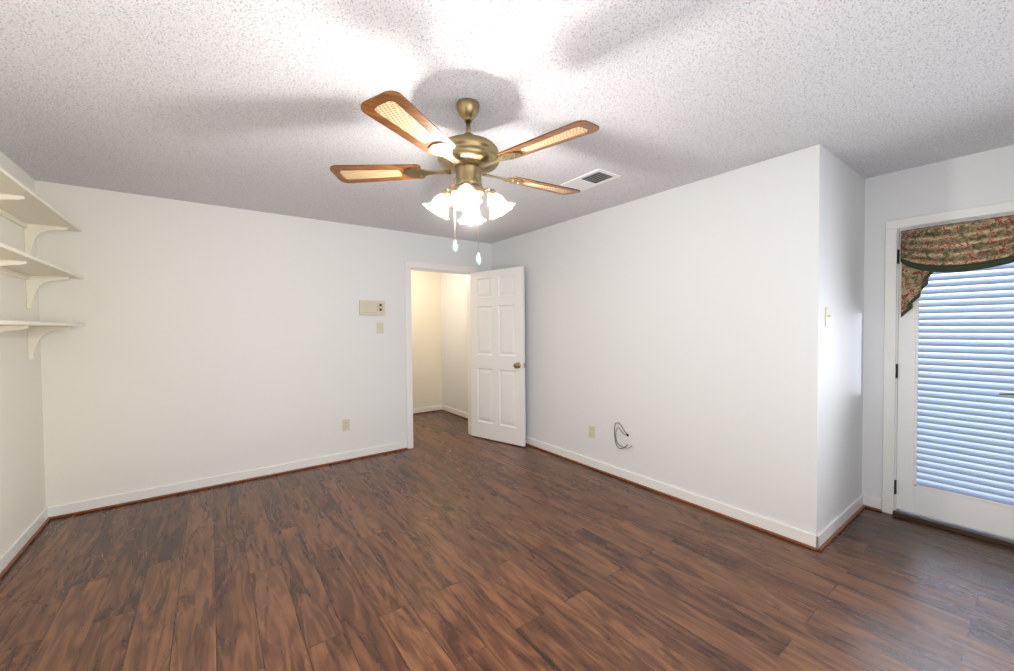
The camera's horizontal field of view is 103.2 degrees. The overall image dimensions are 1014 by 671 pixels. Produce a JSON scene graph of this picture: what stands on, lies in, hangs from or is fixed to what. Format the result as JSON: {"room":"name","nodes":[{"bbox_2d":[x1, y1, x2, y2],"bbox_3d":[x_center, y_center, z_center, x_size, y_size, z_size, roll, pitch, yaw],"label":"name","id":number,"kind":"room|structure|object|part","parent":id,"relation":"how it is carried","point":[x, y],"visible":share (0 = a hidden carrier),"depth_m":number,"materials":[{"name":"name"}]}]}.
{"room":"empty bedroom","nodes":[
{"label":"empty bedroom","id":0,"kind":"room"},
{"bbox_2d":[0,151,45,556],"bbox_3d":[-1.842,0.148,0.743,0.120,2.440,5.490,-1,2,-36],"label":"wall","id":1,"kind":"structure","parent":0,"point":[22,491],"depth_m":2.54,"materials":[{"name":"paint"}]},
{"bbox_2d":[0,507,51,572],"bbox_3d":[-1.778,1.323,0.808,0.013,0.088,5.250,-1,2,-36],"label":"baseboard","id":2,"kind":"structure","parent":1,"relation":"attached to","point":[13,550],"depth_m":2.53,"materials":[{"name":"white wood"}]},
{"bbox_2d":[0,167,84,359],"bbox_3d":[-2.708,-0.295,2.209,0.245,0.931,1.650,-1,2,-36],"label":"wall shelf","id":3,"kind":"object","parent":1,"relation":"attached to","point":[31,213],"visible":1,"depth_m":2.46,"materials":[{"name":"beige paint"}]},
{"bbox_2d":[35,180,490,506],"bbox_3d":[-1.809,0.074,4.103,3.924,2.440,0.120,-1,2,-36],"label":"wall","id":4,"kind":"structure","parent":0,"point":[207,341],"depth_m":3.47,"materials":[{"name":"paint"}]},
{"bbox_2d":[52,441,406,516],"bbox_3d":[-2.222,1.262,3.735,2.716,0.088,0.013,-1,2,-36],"label":"baseboard","id":5,"kind":"structure","parent":4,"relation":"attached to","point":[73,507],"depth_m":3.48,"materials":[{"name":"white wood"}]},
{"bbox_2d":[342,419,349,430],"bbox_3d":[-1.659,0.923,4.147,0.072,0.117,0.008,-1,2,-36],"label":"electrical outlet","id":6,"kind":"object","parent":4,"relation":"attached to","point":[345,424],"visible":1,"depth_m":4.14,"materials":[{"name":"beige plastic"}]},
{"bbox_2d":[359,300,384,314],"bbox_3d":[-1.431,-0.294,4.279,0.265,0.155,0.036,-1,2,-36],"label":"thermostat","id":7,"kind":"object","parent":4,"relation":"attached to","point":[368,307],"visible":1,"depth_m":4.26,"materials":[{"name":"beige plastic"}]},
{"bbox_2d":[377,323,383,332],"bbox_3d":[-1.368,-0.081,4.340,0.072,0.117,0.018,-1,2,-36],"label":"light switch","id":8,"kind":"object","parent":4,"relation":"attached to","point":[379,327],"visible":1,"depth_m":4.34,"materials":[{"name":"beige plastic"}]},
{"bbox_2d":[405,261,476,448],"bbox_3d":[-0.792,0.211,4.855,0.952,2.116,0.154,-1,2,-36],"label":"door frame","id":9,"kind":"structure","parent":4,"relation":"attached to","point":[409,265],"depth_m":4.56,"materials":[{"name":"white wood"}]},
{"bbox_2d":[470,266,525,446],"bbox_3d":[-0.123,0.238,4.781,0.800,2.030,0.035,0,2,38],"label":"door","id":10,"kind":"structure","parent":4,"relation":"in","point":[497,310],"depth_m":4.74,"materials":[{"name":"white wood"}]},
{"bbox_2d":[513,362,524,367],"bbox_3d":[0.155,0.338,4.569,0.103,0.066,0.169,0,2,38],"label":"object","id":11,"kind":"structure","parent":10,"relation":"attached to","point":[517,365],"depth_m":4.54,"materials":[{"name":"gold metal"}]},
{"bbox_2d":[411,270,441,408],"bbox_3d":[-1.765,0.028,6.185,1.860,2.440,0.120,-1,2,-36],"label":"wall","id":12,"kind":"structure","parent":0,"point":[426,338],"depth_m":6.46,"materials":[{"name":"beige paint"}]},
{"bbox_2d":[413,405,439,412],"bbox_3d":[-1.716,1.205,6.158,1.620,0.088,0.013,-1,2,-36],"label":"baseboard","id":13,"kind":"structure","parent":12,"relation":"attached to","point":[431,408],"depth_m":6.46,"materials":[{"name":"white wood"}]},
{"bbox_2d":[441,273,467,412],"bbox_3d":[-0.575,0.021,6.038,0.120,2.440,1.530,-1,2,-36],"label":"wall","id":14,"kind":"structure","parent":0,"point":[454,339],"depth_m":6.27,"materials":[{"name":"paint"}]},
{"bbox_2d":[440,405,467,417],"bbox_3d":[-0.613,1.198,6.016,0.013,0.088,1.490,-1,2,-36],"label":"baseboard","id":15,"kind":"structure","parent":14,"relation":"attached to","point":[458,412],"depth_m":6.29,"materials":[{"name":"white wood"}]},
{"bbox_2d":[0,411,1013,670],"bbox_3d":[-0.361,1.330,3.302,5.494,0.060,7.820,-1,2,-36],"label":"floor","id":16,"kind":"structure","parent":0,"point":[446,543],"depth_m":2.15,"materials":[{"name":"brown wood"}]},
{"bbox_2d":[0,448,407,578],"bbox_3d":[-1.958,1.304,3.355,2.716,0.017,0.902,-1,2,-36],"label":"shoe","id":17,"kind":"object","parent":16,"relation":"on","point":[44,524],"depth_m":3.24,"materials":[{"name":"brown wood"}]},
{"bbox_2d":[526,443,880,550],"bbox_3d":[1.461,1.265,3.774,1.022,0.017,2.874,-1,2,-36],"label":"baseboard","id":18,"kind":"structure","parent":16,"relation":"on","point":[820,548],"depth_m":2.89,"materials":[{"name":"brown wood"}]},
{"bbox_2d":[892,509,1013,547],"bbox_3d":[2.998,1.271,2.604,0.095,0.032,0.720,-1,2,-36],"label":"threshold","id":19,"kind":"object","parent":16,"relation":"on","point":[967,531],"visible":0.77,"depth_m":2.63,"materials":[{"name":"brown"}]},
{"bbox_2d":[0,0,1013,243],"bbox_3d":[-0.382,-1.169,3.247,5.494,0.060,7.820,-1,2,-36],"label":"ceiling","id":20,"kind":"structure","parent":0,"point":[253,105],"depth_m":1.83,"materials":[{"name":"white paint"}]},
{"bbox_2d":[330,90,598,264],"bbox_3d":[-0.148,-0.725,1.956,1.266,0.776,1.295,-1,2,-36],"label":"ceiling fan","id":21,"kind":"object","parent":20,"relation":"hanging from","point":[468,158],"visible":1,"depth_m":1.84,"materials":[{"name":"gold metal"}]},
{"bbox_3d":[-0.274,-0.700,1.946,0.045,0.027,0.036,-1,2,-36],"label":"arm","id":22,"kind":"part","parent":21,"relation":"part of"},
{"bbox_3d":[-0.247,-0.606,1.929,0.012,0.303,0.006,-1,2,-36],"label":"chain","id":23,"kind":"part","parent":21,"relation":"part of","materials":[{"name":"gold metal"}]},
{"bbox_3d":[-0.186,-0.861,1.942,0.296,0.502,0.296,-1,2,-36],"label":"motor","id":24,"kind":"part","parent":21,"relation":"part of","materials":[{"name":"gold metal"}]},
{"bbox_3d":[-0.139,-0.574,1.905,0.003,0.368,0.007,-1,2,-36],"label":"chain","id":25,"kind":"part","parent":21,"relation":"part of","materials":[{"name":"gold metal"}]},
{"bbox_3d":[-0.096,-0.702,1.946,0.045,0.027,0.036,-1,2,-36],"label":"arm","id":26,"kind":"part","parent":21,"relation":"part of"},
{"bbox_2d":[560,169,620,190],"bbox_3d":[0.606,-1.137,2.957,0.230,0.008,0.380,-1,2,-36],"label":"ceiling vent","id":27,"kind":"object","parent":20,"relation":"in","point":[596,177],"visible":0.94,"depth_m":2.94,"materials":[{"name":"white metal"}]},
{"bbox_2d":[491,144,825,534],"bbox_3d":[0.851,0.056,3.903,0.120,2.440,3.599,-1,2,-36],"label":"wall","id":28,"kind":"structure","parent":0,"point":[678,333],"depth_m":3.02,"materials":[{"name":"paint"}]},
{"bbox_2d":[589,425,594,438],"bbox_3d":[0.816,0.930,3.872,0.008,0.117,0.072,-1,2,-36],"label":"electrical outlet","id":29,"kind":"object","parent":28,"relation":"attached to","point":[591,431],"visible":1,"depth_m":3.87,"materials":[{"name":"beige plastic"}]},
{"bbox_2d":[624,430,631,439],"bbox_3d":[1.063,0.875,3.538,0.006,0.075,0.075,-1,2,-36],"label":"outlet plate","id":30,"kind":"object","parent":28,"relation":"attached to","point":[628,436],"visible":0.92,"depth_m":3.53,"materials":[{"name":"white plastic"}]},
{"bbox_2d":[614,422,627,448],"bbox_3d":[1.013,0.894,3.580,0.033,0.233,0.150,-1,2,-36],"label":"wire","id":31,"kind":"object","parent":30,"relation":"attached to","point":[614,435],"visible":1,"depth_m":3.60,"materials":[{"name":"black"}]},
{"bbox_2d":[526,437,823,547],"bbox_3d":[0.847,1.234,3.836,0.013,0.088,3.492,-1,2,-36],"label":"baseboard","id":32,"kind":"structure","parent":28,"relation":"attached to","point":[799,535],"depth_m":3.02,"materials":[{"name":"white wood"}]},
{"bbox_2d":[823,149,864,528],"bbox_3d":[2.326,0.067,2.830,0.980,2.440,0.120,-1,2,-36],"label":"wall","id":33,"kind":"structure","parent":0,"point":[844,303],"depth_m":2.71,"materials":[{"name":"paint"}]},
{"bbox_2d":[825,308,830,325],"bbox_3d":[2.003,-0.115,2.503,0.072,0.117,0.018,-1,2,-36],"label":"light switch","id":34,"kind":"object","parent":33,"relation":"attached to","point":[827,316],"visible":1,"depth_m":2.50,"materials":[{"name":"beige plastic"}]},
{"bbox_2d":[820,494,871,541],"bbox_3d":[2.287,1.246,2.726,0.974,0.088,0.031,-1,2,-36],"label":"baseboard","id":35,"kind":"structure","parent":33,"relation":"attached to","point":[826,533],"depth_m":2.75,"materials":[{"name":"white wood"}]},
{"bbox_2d":[862,145,1013,498],"bbox_3d":[2.974,0.065,2.677,0.120,2.440,0.896,-1,2,-36],"label":"wall","id":36,"kind":"structure","parent":0,"point":[881,195],"depth_m":2.89,"materials":[{"name":"paint"}]},
{"bbox_2d":[882,201,1013,513],"bbox_3d":[3.010,0.236,2.597,0.168,2.100,0.838,-1,2,-36],"label":"window","id":37,"kind":"structure","parent":36,"relation":"in","point":[965,434],"depth_m":2.63,"materials":[{"name":"white"}]},
{"bbox_2d":[901,263,932,316],"bbox_3d":[2.803,-0.422,2.741,0.014,0.597,0.168,-1,2,-36],"label":"valance","id":38,"kind":"object","parent":37,"relation":"attached to","point":[914,283],"visible":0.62,"depth_m":2.77,"materials":[{"name":"multicoloured fabric"}]},
{"bbox_2d":[894,213,1013,538],"bbox_3d":[2.992,0.249,2.591,0.060,1.985,0.705,-1,2,-36],"label":"patio door","id":39,"kind":"structure","parent":37,"relation":"attached to","point":[993,517],"depth_m":2.79,"materials":[{"name":"white"}]},
{"bbox_3d":[2.767,0.263,2.856,0.013,1.740,0.012,-1,2,-36],"label":"patio door hinge","id":40,"kind":"part","parent":39,"relation":"part of","materials":[{"name":"black metal"}]},
{"bbox_2d":[999,393,1013,394],"bbox_3d":[3.062,0.354,2.394,0.021,0.020,0.168,-1,2,-36],"label":"door lever","id":41,"kind":"object","parent":39,"relation":"attached to","point":[1006,393],"visible":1,"depth_m":2.44,"materials":[{"name":"gold metal"}]},
{"bbox_2d":[900,215,1013,271],"bbox_3d":[2.924,-0.563,2.516,0.046,0.320,0.673,-1,2,-36],"label":"swag valance","id":42,"kind":"object","parent":37,"relation":"attached to","point":[979,244],"visible":1,"depth_m":2.56,"materials":[{"name":"multicoloured fabric"}]},
{"bbox_3d":[2.991,0.202,2.583,0.003,1.700,0.519,-1,2,-36],"label":"glass","id":43,"kind":"part","parent":37,"relation":"part of","materials":[{"name":"white"}]}
]}

